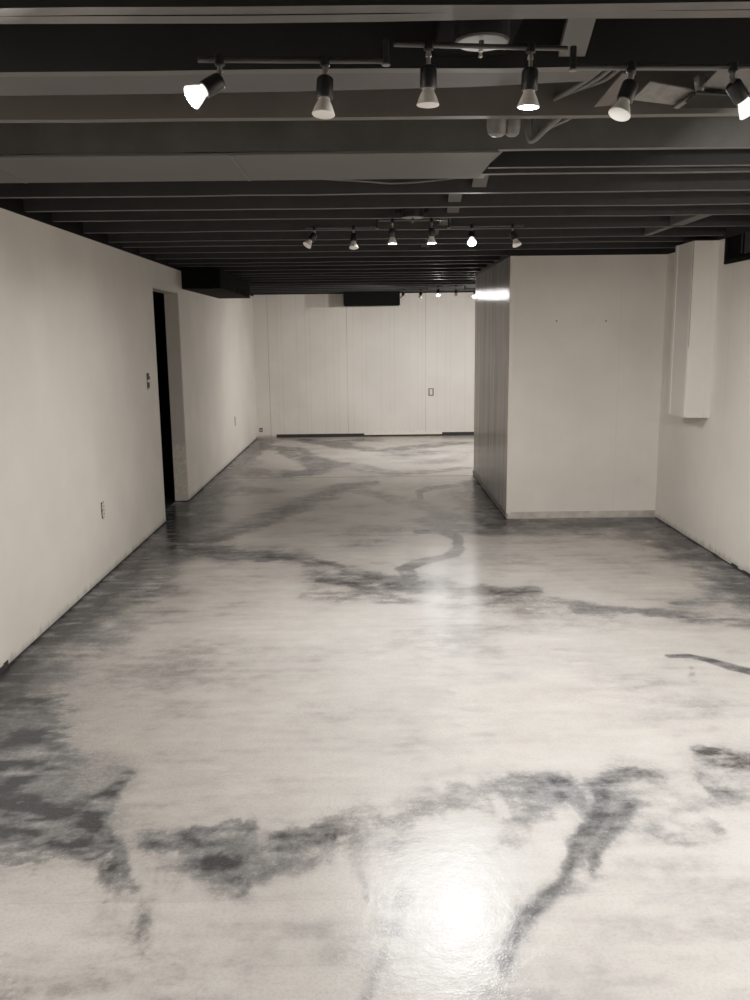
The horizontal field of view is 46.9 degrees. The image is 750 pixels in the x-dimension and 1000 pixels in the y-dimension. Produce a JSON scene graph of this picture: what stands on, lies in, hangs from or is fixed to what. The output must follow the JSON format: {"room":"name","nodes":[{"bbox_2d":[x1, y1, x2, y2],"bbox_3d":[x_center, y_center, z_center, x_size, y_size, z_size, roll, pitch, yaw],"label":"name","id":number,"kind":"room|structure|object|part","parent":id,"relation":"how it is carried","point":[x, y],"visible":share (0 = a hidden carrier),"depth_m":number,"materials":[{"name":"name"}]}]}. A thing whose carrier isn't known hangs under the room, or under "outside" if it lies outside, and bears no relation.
{"room":"basement","nodes":[
{"label":"basement","id":0,"kind":"room"},
{"bbox_2d":[0,208,257,667],"bbox_3d":[-1.864,-0.554,5.493,0.130,2.168,16.229,-1,11,0],"label":"wall","id":1,"kind":"structure","parent":0,"point":[80,428],"depth_m":5.38,"materials":[{"name":"paint"}]},
{"bbox_2d":[0,660,8,673],"bbox_3d":[-1.772,0.880,3.704,0.004,0.036,0.982,-1,11,0],"label":"trim","id":2,"kind":"structure","parent":1,"relation":"attached to","point":[5,666],"depth_m":4.14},
{"bbox_2d":[101,500,104,519],"bbox_3d":[-1.787,0.066,5.692,0.010,0.130,0.055,-1,11,0],"label":"wall outlet","id":3,"kind":"object","parent":1,"relation":"attached to","point":[102,502],"visible":1,"depth_m":5.68,"materials":[{"name":"white plastic"}]},
{"bbox_2d":[0,198,252,295],"bbox_3d":[-1.872,-1.744,5.268,0.142,0.255,16.229,-1,11,0],"label":"trim","id":4,"kind":"structure","parent":1,"relation":"attached to","point":[15,205],"depth_m":5.15,"materials":[{"name":"black paint"}]},
{"bbox_2d":[9,437,257,664],"bbox_3d":[-1.804,0.517,5.695,0.026,0.012,16.229,-1,11,0],"label":"baseboard","id":5,"kind":"structure","parent":1,"relation":"attached to","point":[257,437],"depth_m":5.52,"materials":[{"name":"grey"}]},
{"bbox_2d":[146,373,149,390],"bbox_3d":[-1.805,-0.943,6.909,0.014,0.140,0.075,-1,11,0],"label":"switch box","id":6,"kind":"object","parent":1,"relation":"attached to","point":[147,374],"visible":1,"depth_m":6.89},
{"bbox_2d":[152,287,187,500],"bbox_3d":[-1.883,-0.873,7.748,0.127,1.967,0.974,-1,11,0],"label":"door frame","id":7,"kind":"structure","parent":1,"relation":"in","point":[170,297],"depth_m":8.21,"materials":[{"name":"grey paint"}]},
{"bbox_2d":[181,268,249,298],"bbox_3d":[-1.657,-2.291,9.227,0.371,0.186,2.100,-1,11,0],"label":"air duct","id":8,"kind":"object","parent":1,"relation":"attached to","point":[219,283],"visible":1,"depth_m":8.31,"materials":[{"name":"black metal"}]},
{"bbox_3d":[-1.657,-2.203,9.244,0.370,0.007,2.100,-1,11,0],"label":"panel","id":9,"kind":"part","parent":8,"relation":"part of","materials":[{"name":"grey paint"}]},
{"bbox_2d":[153,291,174,500],"bbox_3d":[-2.676,-1.000,7.616,1.458,2.300,2.475,-1,11,0],"label":"doorway","id":10,"kind":"structure","parent":0,"point":[158,298],"depth_m":8.79,"materials":[{"name":"black"}]},
{"bbox_2d":[164,491,174,509],"bbox_3d":[-2.638,0.139,7.832,1.408,0.020,2.375,-1,11,0],"label":"floor","id":11,"kind":"structure","parent":0,"point":[169,495],"depth_m":8.56,"materials":[{"name":"black"}]},
{"bbox_2d":[253,292,474,437],"bbox_3d":[0.233,-2.100,13.537,4.454,2.200,0.120,-1,11,0],"label":"wall","id":12,"kind":"structure","parent":0,"point":[323,365],"depth_m":13.47,"materials":[{"name":"white paint"}]},
{"bbox_2d":[253,291,473,294],"bbox_3d":[0.224,-3.296,13.305,4.180,0.235,0.132,-1,11,0],"label":"trim","id":13,"kind":"structure","parent":12,"relation":"attached to","point":[400,291],"depth_m":13.26,"materials":[{"name":"black wood"}]},
{"bbox_2d":[343,291,399,305],"bbox_3d":[-0.050,-3.017,13.006,0.843,0.194,0.580,-1,11,0],"label":"air duct","id":14,"kind":"object","parent":12,"relation":"attached to","point":[389,298],"visible":1,"depth_m":12.72,"materials":[{"name":"black metal"}]},
{"bbox_2d":[277,432,473,437],"bbox_3d":[0.401,-1.037,13.672,3.904,0.055,0.010,-1,11,0],"label":"baseboard","id":15,"kind":"structure","parent":12,"relation":"attached to","point":[443,433],"depth_m":13.67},
{"bbox_2d":[364,430,441,434],"bbox_3d":[0.445,-1.070,13.668,1.230,0.070,0.008,-1,11,0],"label":"trim","id":16,"kind":"structure","parent":12,"relation":"attached to","point":[397,432],"depth_m":13.67,"materials":[{"name":"white wood"}]},
{"bbox_2d":[428,388,433,395],"bbox_3d":[0.878,-1.692,13.553,0.080,0.115,0.008,-1,11,0],"label":"wall outlet","id":17,"kind":"object","parent":12,"relation":"attached to","point":[430,390],"visible":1,"depth_m":13.55,"materials":[{"name":"white plastic"}]},
{"bbox_2d":[0,435,749,999],"bbox_3d":[0.250,0.497,5.708,4.334,0.001,16.229,-1,11,0],"label":"floor","id":18,"kind":"structure","parent":0,"point":[345,724],"depth_m":3.25,"materials":[{"name":"grey concrete"}]},
{"bbox_2d":[474,257,509,518],"bbox_3d":[1.158,-1.129,8.390,0.100,2.180,2.373,-1,11,0],"label":"wall","id":19,"kind":"structure","parent":0,"point":[492,286],"depth_m":8.17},
{"bbox_2d":[473,470,505,516],"bbox_3d":[1.115,-0.095,8.593,0.010,0.050,2.357,-1,11,0],"label":"baseboard","id":20,"kind":"structure","parent":19,"relation":"attached to","point":[476,476],"depth_m":8.33,"materials":[{"name":"grey wood"}]},
{"bbox_2d":[506,256,514,512],"bbox_3d":[1.128,-0.934,7.222,0.030,2.130,0.026,-1,11,0],"label":"trim","id":21,"kind":"structure","parent":19,"relation":"attached to","point":[511,306],"depth_m":7.21,"materials":[{"name":"white paint"}]},
{"bbox_2d":[475,248,666,275],"bbox_3d":[1.722,-2.332,8.163,1.266,0.255,2.382,-1,11,0],"label":"trim","id":22,"kind":"structure","parent":19,"relation":"attached to","point":[630,251],"depth_m":7.01,"materials":[{"name":"black wood"}]},
{"bbox_2d":[508,254,667,518],"bbox_3d":[1.759,-0.925,7.273,1.261,2.180,0.100,-1,11,0],"label":"wall","id":23,"kind":"structure","parent":0,"point":[586,388],"depth_m":7.21,"materials":[{"name":"white paint"}]},
{"bbox_2d":[510,510,654,517],"bbox_3d":[1.781,0.121,7.417,1.243,0.054,0.005,-1,11,0],"label":"baseboard","id":24,"kind":"structure","parent":23,"relation":"attached to","point":[622,513],"depth_m":7.41,"materials":[{"name":"paint"}]},
{"bbox_2d":[655,239,749,572],"bbox_3d":[2.464,-0.602,5.518,0.120,2.180,16.229,-1,11,0],"label":"wall","id":25,"kind":"structure","parent":0,"point":[703,483],"depth_m":6.04,"materials":[{"name":"white paint"}]},
{"bbox_2d":[667,240,719,417],"bbox_3d":[2.303,-1.227,6.280,0.179,1.227,0.364,-1,11,0],"label":"chase","id":26,"kind":"object","parent":25,"relation":"attached to","point":[696,262],"visible":1,"depth_m":6.16,"materials":[{"name":"paint"}]},
{"bbox_3d":[2.214,-1.256,6.432,0.004,1.225,0.053,-1,11,0],"label":"corner trim","id":27,"kind":"part","parent":26,"relation":"part of","materials":[{"name":"white paint"}]},
{"bbox_3d":[2.224,-1.228,6.282,0.012,1.223,0.353,-1,11,0],"label":"panel","id":28,"kind":"part","parent":26,"relation":"part of","materials":[{"name":"paint"}]},
{"bbox_3d":[2.217,-1.197,6.127,0.004,1.227,0.029,-1,11,0],"label":"corner trim","id":29,"kind":"part","parent":26,"relation":"part of","materials":[{"name":"white paint"}]},
{"bbox_3d":[2.312,-1.196,6.113,0.163,1.227,0.012,-1,11,0],"label":"panel","id":30,"kind":"part","parent":26,"relation":"part of","materials":[{"name":"paint"}]},
{"bbox_3d":[2.373,-1.195,6.105,0.041,1.227,0.006,-1,11,0],"label":"corner trim","id":31,"kind":"part","parent":26,"relation":"part of","materials":[{"name":"paint"}]},
{"bbox_2d":[655,517,749,576],"bbox_3d":[2.418,0.568,5.130,0.006,0.026,4.634,-1,11,0],"label":"baseboard","id":32,"kind":"structure","parent":25,"relation":"attached to","point":[716,555],"depth_m":6.12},
{"bbox_2d":[667,226,749,253],"bbox_3d":[2.444,-1.798,5.292,0.132,0.255,16.229,-1,11,0],"label":"trim","id":33,"kind":"structure","parent":25,"relation":"attached to","point":[735,230],"depth_m":5.81,"materials":[{"name":"black wood"}]},
{"bbox_2d":[724,231,749,263],"bbox_3d":[2.381,-1.579,5.294,0.021,0.175,1.153,-1,11,0],"label":"window","id":34,"kind":"structure","parent":25,"relation":"in","point":[737,247],"depth_m":5.69,"materials":[{"name":"black glass"}]},
{"bbox_3d":[2.389,-1.593,5.292,0.005,0.147,1.093,-1,11,0],"label":"pane","id":35,"kind":"part","parent":34,"relation":"part of","materials":[{"name":"black glass"}]},
{"bbox_3d":[0.282,-1.911,5.254,4.454,0.030,16.469,-1,11,0],"label":"ceiling","id":36,"kind":"structure","parent":0,"visible":0},
{"bbox_2d":[155,250,507,258],"bbox_3d":[-0.359,-2.123,7.138,2.912,0.236,0.041,-1,11,0],"label":"joist","id":37,"kind":"object","parent":36,"relation":"attached to","point":[457,252],"visible":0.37,"depth_m":7.14,"materials":[{"name":"black paint"}]},
{"bbox_2d":[168,256,498,263],"bbox_3d":[-0.363,-2.211,7.599,2.912,0.236,0.041,-1,11,0],"label":"joist","id":38,"kind":"object","parent":36,"relation":"attached to","point":[423,258],"visible":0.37,"depth_m":7.60,"materials":[{"name":"black paint"}]},
{"bbox_2d":[176,260,493,266],"bbox_3d":[-0.366,-2.273,7.933,2.912,0.236,0.041,-1,11,0],"label":"joist","id":39,"kind":"object","parent":36,"relation":"attached to","point":[478,261],"visible":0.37,"depth_m":7.93,"materials":[{"name":"black paint"}]},
{"bbox_2d":[187,264,486,270],"bbox_3d":[-0.370,-2.366,8.425,2.912,0.236,0.041,-1,11,0],"label":"joist","id":40,"kind":"object","parent":36,"relation":"attached to","point":[407,266],"visible":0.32,"depth_m":8.43,"materials":[{"name":"black paint"}]},
{"bbox_2d":[226,268,479,273],"bbox_3d":[-0.373,-2.455,8.896,2.912,0.236,0.041,-1,11,0],"label":"joist","id":41,"kind":"object","parent":36,"relation":"attached to","point":[411,269],"visible":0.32,"depth_m":8.90,"materials":[{"name":"black paint"}]},
{"bbox_2d":[233,272,475,276],"bbox_3d":[-0.376,-2.526,9.270,2.912,0.236,0.041,-1,11,0],"label":"joist","id":42,"kind":"object","parent":36,"relation":"attached to","point":[391,273],"visible":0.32,"depth_m":9.27,"materials":[{"name":"black paint"}]},
{"bbox_2d":[239,274,474,278],"bbox_3d":[0.254,-2.604,9.647,4.178,0.236,0.041,-1,11,0],"label":"joist","id":43,"kind":"object","parent":36,"relation":"attached to","point":[435,275],"visible":0.21,"depth_m":9.65,"materials":[{"name":"black paint"}]},
{"bbox_2d":[244,276,474,280],"bbox_3d":[0.250,-2.686,10.079,4.178,0.236,0.041,-1,11,0],"label":"joist","id":44,"kind":"object","parent":36,"relation":"attached to","point":[473,277],"visible":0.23,"depth_m":10.08,"materials":[{"name":"black paint"}]},
{"bbox_2d":[248,279,474,283],"bbox_3d":[0.245,-2.793,10.649,4.178,0.236,0.041,-1,11,0],"label":"joist","id":45,"kind":"object","parent":36,"relation":"attached to","point":[417,280],"visible":0.23,"depth_m":10.65,"materials":[{"name":"black paint"}]},
{"bbox_2d":[250,288,473,291],"bbox_3d":[0.232,-3.120,12.378,4.178,0.236,0.041,-1,11,0],"label":"joist","id":46,"kind":"object","parent":36,"relation":"attached to","point":[406,288],"visible":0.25,"depth_m":12.38,"materials":[{"name":"black paint"}]},
{"bbox_2d":[250,290,473,292],"bbox_3d":[0.229,-3.190,12.752,4.178,0.236,0.041,-1,11,0],"label":"joist","id":47,"kind":"object","parent":36,"relation":"attached to","point":[379,290],"visible":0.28,"depth_m":12.75,"materials":[{"name":"black paint"}]},
{"bbox_2d":[250,282,474,286],"bbox_3d":[0.242,-2.875,11.081,4.178,0.236,0.041,-1,11,0],"label":"joist","id":48,"kind":"object","parent":36,"relation":"attached to","point":[432,283],"visible":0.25,"depth_m":11.08,"materials":[{"name":"black paint"}]},
{"bbox_2d":[250,286,474,289],"bbox_3d":[0.235,-3.038,11.946,4.178,0.236,0.041,-1,11,0],"label":"joist","id":49,"kind":"object","parent":36,"relation":"attached to","point":[423,286],"visible":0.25,"depth_m":11.95,"materials":[{"name":"black paint"}]},
{"bbox_2d":[250,284,474,287],"bbox_3d":[0.239,-2.957,11.513,4.178,0.236,0.041,-1,11,0],"label":"joist","id":50,"kind":"object","parent":36,"relation":"attached to","point":[436,284],"visible":0.22,"depth_m":11.51,"materials":[{"name":"black paint"}]},
{"bbox_2d":[0,18,749,76],"bbox_3d":[0.313,-1.187,2.137,4.178,0.236,0.041,-1,11,0],"label":"joist","id":51,"kind":"object","parent":36,"relation":"attached to","point":[26,50],"visible":0.66,"depth_m":2.13,"materials":[{"name":"black paint"}]},
{"bbox_2d":[0,71,597,95],"bbox_3d":[-0.604,-1.095,2.264,2.339,0.018,0.188,-1,11,0],"label":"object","id":52,"kind":"object","parent":51,"relation":"attached to","point":[234,83],"visible":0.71,"depth_m":2.25,"materials":[{"name":"paint"}]},
{"bbox_2d":[432,19,522,56],"bbox_3d":[0.233,-1.072,1.971,0.180,0.018,0.328,-1,11,0],"label":"board","id":53,"kind":"object","parent":51,"relation":"attached to","point":[445,29],"visible":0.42,"depth_m":2.02,"materials":[{"name":"black wood"}]},
{"bbox_2d":[184,19,749,120],"bbox_3d":[0.241,-0.943,1.903,1.301,0.211,0.124,-2,11,-6],"label":"track light","id":54,"kind":"object","parent":53,"relation":"attached to","point":[480,36],"visible":0.99,"depth_m":1.86,"materials":[{"name":"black metal"}]},
{"bbox_3d":[-0.387,-0.846,1.820,0.024,0.037,0.044,-6,12,-27],"label":"bulb","id":55,"kind":"part","parent":54,"relation":"part of","materials":[{"name":"white glass"}]},
{"bbox_3d":[-0.376,-0.852,1.821,0.054,0.052,0.050,-1,11,0],"label":"bulb","id":56,"kind":"part","parent":54,"relation":"part of","materials":[{"name":"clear glass"}]},
{"bbox_3d":[-0.330,-0.909,1.839,0.013,0.028,0.013,-1,11,0],"label":"swivel arm","id":57,"kind":"part","parent":54,"relation":"part of","materials":[{"name":"silver metal"}]},
{"bbox_3d":[-0.111,-0.845,1.853,0.050,0.045,0.049,-1,11,0],"label":"bulb","id":58,"kind":"part","parent":54,"relation":"part of","materials":[{"name":"white glass"}]},
{"bbox_3d":[-0.111,-0.827,1.857,0.044,0.007,0.044,-1,11,0],"label":"bulb","id":59,"kind":"part","parent":54,"relation":"part of","materials":[{"name":"white glass"}]},
{"bbox_3d":[-0.107,-0.917,1.851,0.013,0.022,0.013,-1,11,0],"label":"swivel arm","id":60,"kind":"part","parent":54,"relation":"part of","materials":[{"name":"silver metal"}]},
{"bbox_3d":[0.115,-0.878,1.879,0.050,0.040,0.050,-1,11,0],"label":"bulb","id":61,"kind":"part","parent":54,"relation":"part of","materials":[{"name":"white glass"}]},
{"bbox_3d":[0.115,-0.858,1.883,0.044,0.002,0.044,2,11,16],"label":"bulb","id":62,"kind":"part","parent":54,"relation":"part of","materials":[{"name":"white glass"}]},
{"bbox_3d":[0.115,-0.953,1.865,0.013,0.032,0.013,-1,11,0],"label":"swivel arm","id":63,"kind":"part","parent":54,"relation":"part of","materials":[{"name":"silver metal"}]},
{"bbox_3d":[0.234,-1.000,1.894,0.110,0.002,0.110,-1,11,0],"label":"canopy plate","id":64,"kind":"part","parent":54,"relation":"part of","materials":[{"name":"white metal"}]},
{"bbox_3d":[0.338,-0.866,1.909,0.044,0.002,0.044,-1,11,0],"label":"bulb","id":65,"kind":"part","parent":54,"relation":"part of","materials":[{"name":"white glass"}]},
{"bbox_3d":[0.338,-0.885,1.905,0.050,0.041,0.050,-1,11,0],"label":"bulb","id":66,"kind":"part","parent":54,"relation":"part of","materials":[{"name":"white glass"}]},
{"bbox_3d":[0.340,-0.960,1.890,0.013,0.032,0.013,-1,11,0],"label":"swivel arm","id":67,"kind":"part","parent":54,"relation":"part of","materials":[{"name":"silver metal"}]},
{"bbox_3d":[0.540,-0.852,1.912,0.041,0.019,0.043,-1,11,0],"label":"bulb","id":68,"kind":"part","parent":54,"relation":"part of","materials":[{"name":"white glass"}]},
{"bbox_3d":[0.541,-0.867,1.910,0.049,0.052,0.048,-1,11,0],"label":"bulb","id":69,"kind":"part","parent":54,"relation":"part of","materials":[{"name":"white glass"}]},
{"bbox_3d":[0.567,-0.937,1.916,0.013,0.022,0.013,-1,11,0],"label":"swivel arm","id":70,"kind":"part","parent":54,"relation":"part of","materials":[{"name":"silver metal"}]},
{"bbox_3d":[0.796,-0.942,1.927,0.013,0.022,0.013,-1,11,0],"label":"swivel arm","id":71,"kind":"part","parent":54,"relation":"part of","materials":[{"name":"silver metal"}]},
{"bbox_3d":[0.839,-0.885,1.949,0.054,0.054,0.049,-1,11,0],"label":"bulb","id":72,"kind":"part","parent":54,"relation":"part of","materials":[{"name":"white glass"}]},
{"bbox_2d":[558,19,595,56],"bbox_3d":[0.485,-1.156,1.957,0.065,0.191,0.333,-1,11,0],"label":"bridging slat","id":73,"kind":"object","parent":51,"relation":"attached to","point":[577,32],"visible":0.6,"depth_m":2.07,"materials":[{"name":"grey wood"}]},
{"bbox_2d":[0,116,749,154],"bbox_3d":[0.306,-1.365,3.078,4.178,0.236,0.041,-1,11,0],"label":"joist","id":74,"kind":"object","parent":36,"relation":"attached to","point":[716,132],"visible":0.3,"depth_m":3.07,"materials":[{"name":"black wood"}]},
{"bbox_2d":[0,150,502,182],"bbox_3d":[-0.644,-1.292,3.323,2.276,0.046,0.510,-1,11,0],"label":"ceiling panel","id":75,"kind":"object","parent":74,"relation":"attached to","point":[65,168],"visible":0.91,"depth_m":3.28,"materials":[{"name":"black paint"}]},
{"bbox_2d":[0,71,749,122],"bbox_3d":[0.310,-1.275,2.601,4.178,0.236,0.042,-1,11,0],"label":"joist","id":76,"kind":"object","parent":36,"relation":"attached to","point":[482,102],"visible":0.33,"depth_m":2.60,"materials":[{"name":"black wood"}]},
{"bbox_2d":[553,71,600,100],"bbox_3d":[0.566,-1.164,2.425,0.015,0.024,0.353,-2,11,-8],"label":"cable","id":77,"kind":"object","parent":76,"relation":"attached to","point":[580,83],"visible":0.69,"depth_m":2.46,"materials":[{"name":"grey plastic"}]},
{"bbox_2d":[562,71,609,97],"bbox_3d":[0.590,-1.167,2.427,0.030,0.030,0.357,-3,11,-11],"label":"cable","id":78,"kind":"object","parent":76,"relation":"attached to","point":[604,73],"visible":0.65,"depth_m":2.38,"materials":[{"name":"grey plastic"}]},
{"bbox_2d":[560,70,618,93],"bbox_3d":[0.612,-1.171,2.429,0.043,0.038,0.361,-3,11,-13],"label":"cable","id":79,"kind":"object","parent":76,"relation":"attached to","point":[613,73],"visible":0.54,"depth_m":2.35,"materials":[{"name":"grey plastic"}]},
{"bbox_2d":[594,71,749,108],"bbox_3d":[0.927,-1.170,2.420,0.570,0.075,0.366,-1,11,0],"label":"boot","id":80,"kind":"object","parent":76,"relation":"attached to","point":[712,93],"visible":0.86,"depth_m":2.48,"materials":[{"name":"metal"}]},
{"bbox_3d":[1.055,-1.159,2.383,0.315,0.019,0.287,-1,11,0],"label":"panel","id":81,"kind":"part","parent":80,"relation":"part of","materials":[{"name":"grey metal"}]},
{"bbox_2d":[0,0,749,23],"bbox_3d":[0.317,-1.114,1.751,4.178,0.236,0.090,-1,11,0],"label":"joist","id":82,"kind":"object","parent":36,"relation":"attached to","point":[11,11],"visible":1,"depth_m":1.75,"materials":[{"name":"black paint"}]},
{"bbox_2d":[0,172,749,197],"bbox_3d":[0.299,-1.538,3.997,4.178,0.236,0.041,-1,11,0],"label":"joist","id":83,"kind":"object","parent":36,"relation":"attached to","point":[543,183],"visible":0.37,"depth_m":3.99,"materials":[{"name":"black paint"}]},
{"bbox_2d":[472,175,488,186],"bbox_3d":[0.480,-1.497,3.764,0.065,0.192,0.438,-1,11,0],"label":"bridging slat","id":84,"kind":"object","parent":83,"relation":"attached to","point":[476,182],"visible":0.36,"depth_m":3.95,"materials":[{"name":"black wood"}]},
{"bbox_2d":[23,191,749,211],"bbox_3d":[0.295,-1.619,4.429,4.178,0.236,0.042,-1,11,0],"label":"joist","id":85,"kind":"object","parent":36,"relation":"attached to","point":[667,198],"visible":0.38,"depth_m":4.43,"materials":[{"name":"black paint"}]},
{"bbox_2d":[448,194,461,201],"bbox_3d":[0.407,-1.581,4.213,0.065,0.192,0.403,-1,11,0],"label":"bridging slat","id":86,"kind":"object","parent":85,"relation":"attached to","point":[452,197],"visible":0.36,"depth_m":4.39,"materials":[{"name":"grey wood"}]},
{"bbox_2d":[51,204,749,221],"bbox_3d":[0.292,-1.693,4.817,4.178,0.236,0.040,-1,11,0],"label":"joist","id":87,"kind":"object","parent":36,"relation":"attached to","point":[740,209],"visible":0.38,"depth_m":4.82,"materials":[{"name":"black paint"}]},
{"bbox_2d":[395,208,428,212],"bbox_3d":[0.203,-1.575,4.638,0.180,0.018,0.355,-1,11,0],"label":"board","id":88,"kind":"object","parent":87,"relation":"attached to","point":[397,210],"visible":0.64,"depth_m":4.73,"materials":[{"name":"black wood"}]},
{"bbox_2d":[303,208,523,249],"bbox_3d":[0.208,-1.465,4.671,1.193,0.211,0.139,-1,11,0],"label":"track light","id":89,"kind":"object","parent":88,"relation":"attached to","point":[408,214],"visible":1,"depth_m":4.66,"materials":[{"name":"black metal"}]},
{"bbox_3d":[-0.361,-1.381,4.656,0.052,0.054,0.049,-1,11,0],"label":"bulb","id":90,"kind":"part","parent":89,"relation":"part of","materials":[{"name":"white glass"}]},
{"bbox_3d":[-0.115,-1.376,4.662,0.050,0.049,0.048,-1,11,0],"label":"bulb","id":91,"kind":"part","parent":89,"relation":"part of","materials":[{"name":"white glass"}]},
{"bbox_3d":[0.095,-1.407,4.681,0.050,0.040,0.050,-1,11,0],"label":"bulb","id":92,"kind":"part","parent":89,"relation":"part of","materials":[{"name":"white glass"}]},
{"bbox_3d":[0.204,-1.524,4.670,0.110,0.002,0.110,-1,11,0],"label":"canopy plate","id":93,"kind":"part","parent":89,"relation":"part of","materials":[{"name":"grey metal"}]},
{"bbox_3d":[0.306,-1.409,4.682,0.050,0.040,0.050,-1,11,0],"label":"bulb","id":94,"kind":"part","parent":89,"relation":"part of","materials":[{"name":"white glass"}]},
{"bbox_3d":[0.519,-1.378,4.638,0.044,0.029,0.033,-1,11,0],"label":"bulb","id":95,"kind":"part","parent":89,"relation":"part of","materials":[{"name":"white glass"}]},
{"bbox_3d":[0.767,-1.389,4.666,0.048,0.051,0.048,-1,11,0],"label":"bulb","id":96,"kind":"part","parent":89,"relation":"part of","materials":[{"name":"white glass"}]},
{"bbox_2d":[139,242,681,253],"bbox_3d":[0.277,-2.041,6.660,4.178,0.236,0.041,-1,11,0],"label":"joist","id":97,"kind":"object","parent":36,"relation":"attached to","point":[578,245],"visible":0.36,"depth_m":6.66,"materials":[{"name":"black paint"}]},
{"bbox_2d":[122,236,704,247],"bbox_3d":[0.281,-1.953,6.198,4.178,0.236,0.042,-1,11,0],"label":"joist","id":98,"kind":"object","parent":36,"relation":"attached to","point":[631,238],"visible":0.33,"depth_m":6.20,"materials":[{"name":"black paint"}]},
{"bbox_2d":[82,215,749,233],"bbox_3d":[0.288,-1.792,5.343,4.178,0.236,0.040,-1,11,0],"label":"joist","id":99,"kind":"object","parent":36,"relation":"attached to","point":[713,220],"visible":0.36,"depth_m":5.34,"materials":[{"name":"black paint"}]},
{"bbox_2d":[439,218,450,224],"bbox_3d":[0.430,-1.745,5.080,0.065,0.192,0.497,-1,11,0],"label":"bridging slat","id":100,"kind":"object","parent":99,"relation":"attached to","point":[440,222],"visible":0.21,"depth_m":5.30,"materials":[{"name":"grey wood"}]},
{"bbox_2d":[644,215,710,234],"bbox_3d":[1.862,-1.747,5.355,0.080,0.096,1.012,-1,11,0],"label":"board","id":101,"kind":"object","parent":99,"relation":"attached to","point":[678,220],"visible":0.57,"depth_m":5.25,"materials":[{"name":"grey wood"}]},
{"bbox_2d":[108,227,725,242],"bbox_3d":[0.284,-1.888,5.854,4.178,0.236,0.042,-1,11,0],"label":"joist","id":102,"kind":"object","parent":36,"relation":"attached to","point":[636,231],"visible":0.36,"depth_m":5.85,"materials":[{"name":"black paint"}]},
{"bbox_2d":[447,208,458,212],"bbox_3d":[0.433,-1.659,4.624,0.065,0.191,0.359,-1,11,0],"label":"bridging slat","id":103,"kind":"object","parent":36,"relation":"hanging from","point":[449,210],"visible":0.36,"depth_m":4.79,"materials":[{"name":"grey wood"}]},
{"bbox_2d":[487,119,520,137],"bbox_3d":[0.405,-1.264,2.712,0.106,0.232,0.068,-1,11,0],"label":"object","id":104,"kind":"object","parent":36,"relation":"hanging from","point":[496,128],"visible":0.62,"depth_m":2.71,"materials":[{"name":"black metal"}]},
{"bbox_2d":[525,119,560,143],"bbox_3d":[0.558,-1.211,2.747,0.170,0.138,0.037,3,11,20],"label":"cable","id":105,"kind":"object","parent":36,"relation":"hanging from","point":[552,122],"visible":0.6,"depth_m":2.77,"materials":[{"name":"black plastic"}]},
{"bbox_2d":[532,119,570,134],"bbox_3d":[0.587,-1.220,2.745,0.181,0.115,0.027,3,11,17],"label":"cable","id":106,"kind":"object","parent":105,"relation":"attached to","point":[562,121],"visible":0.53,"depth_m":2.77,"materials":[{"name":"black plastic"}]},
{"bbox_2d":[481,166,749,174],"bbox_3d":[0.302,-1.450,3.530,4.178,0.236,0.041,-1,11,0],"label":"joist","id":107,"kind":"object","parent":36,"relation":"attached to","point":[700,169],"visible":0.16,"depth_m":3.54,"materials":[{"name":"black paint"}]},
{"bbox_3d":[0.404,-1.375,3.640,0.122,0.018,0.143,-1,11,0],"label":"plate","id":108,"kind":"object","parent":107,"relation":"attached to","visible":0},
{"bbox_2d":[333,175,480,183],"bbox_3d":[0.090,-1.355,3.655,0.753,0.020,0.122,0,11,2],"label":"cable","id":109,"kind":"object","parent":108,"relation":"hanging from","point":[480,175],"visible":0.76,"depth_m":3.68,"materials":[{"name":"black plastic"}]},
{"bbox_2d":[488,149,749,168],"bbox_3d":[1.419,-1.440,3.403,1.945,0.234,0.030,-1,11,0],"label":"joist","id":110,"kind":"object","parent":36,"relation":"attached to","point":[674,157],"visible":0.33,"depth_m":3.40,"materials":[{"name":"black paint"}]},
{"bbox_3d":[0.894,-2.762,10.884,0.180,0.018,0.400,-1,11,0],"label":"board","id":111,"kind":"object","parent":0,"visible":0},
{"bbox_2d":[396,282,474,298],"bbox_3d":[0.920,-2.651,10.911,1.315,0.212,0.137,-1,11,0],"label":"track light","id":112,"kind":"object","parent":111,"relation":"attached to","point":[442,283],"visible":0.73,"depth_m":10.89,"materials":[{"name":"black metal"}]}
]}

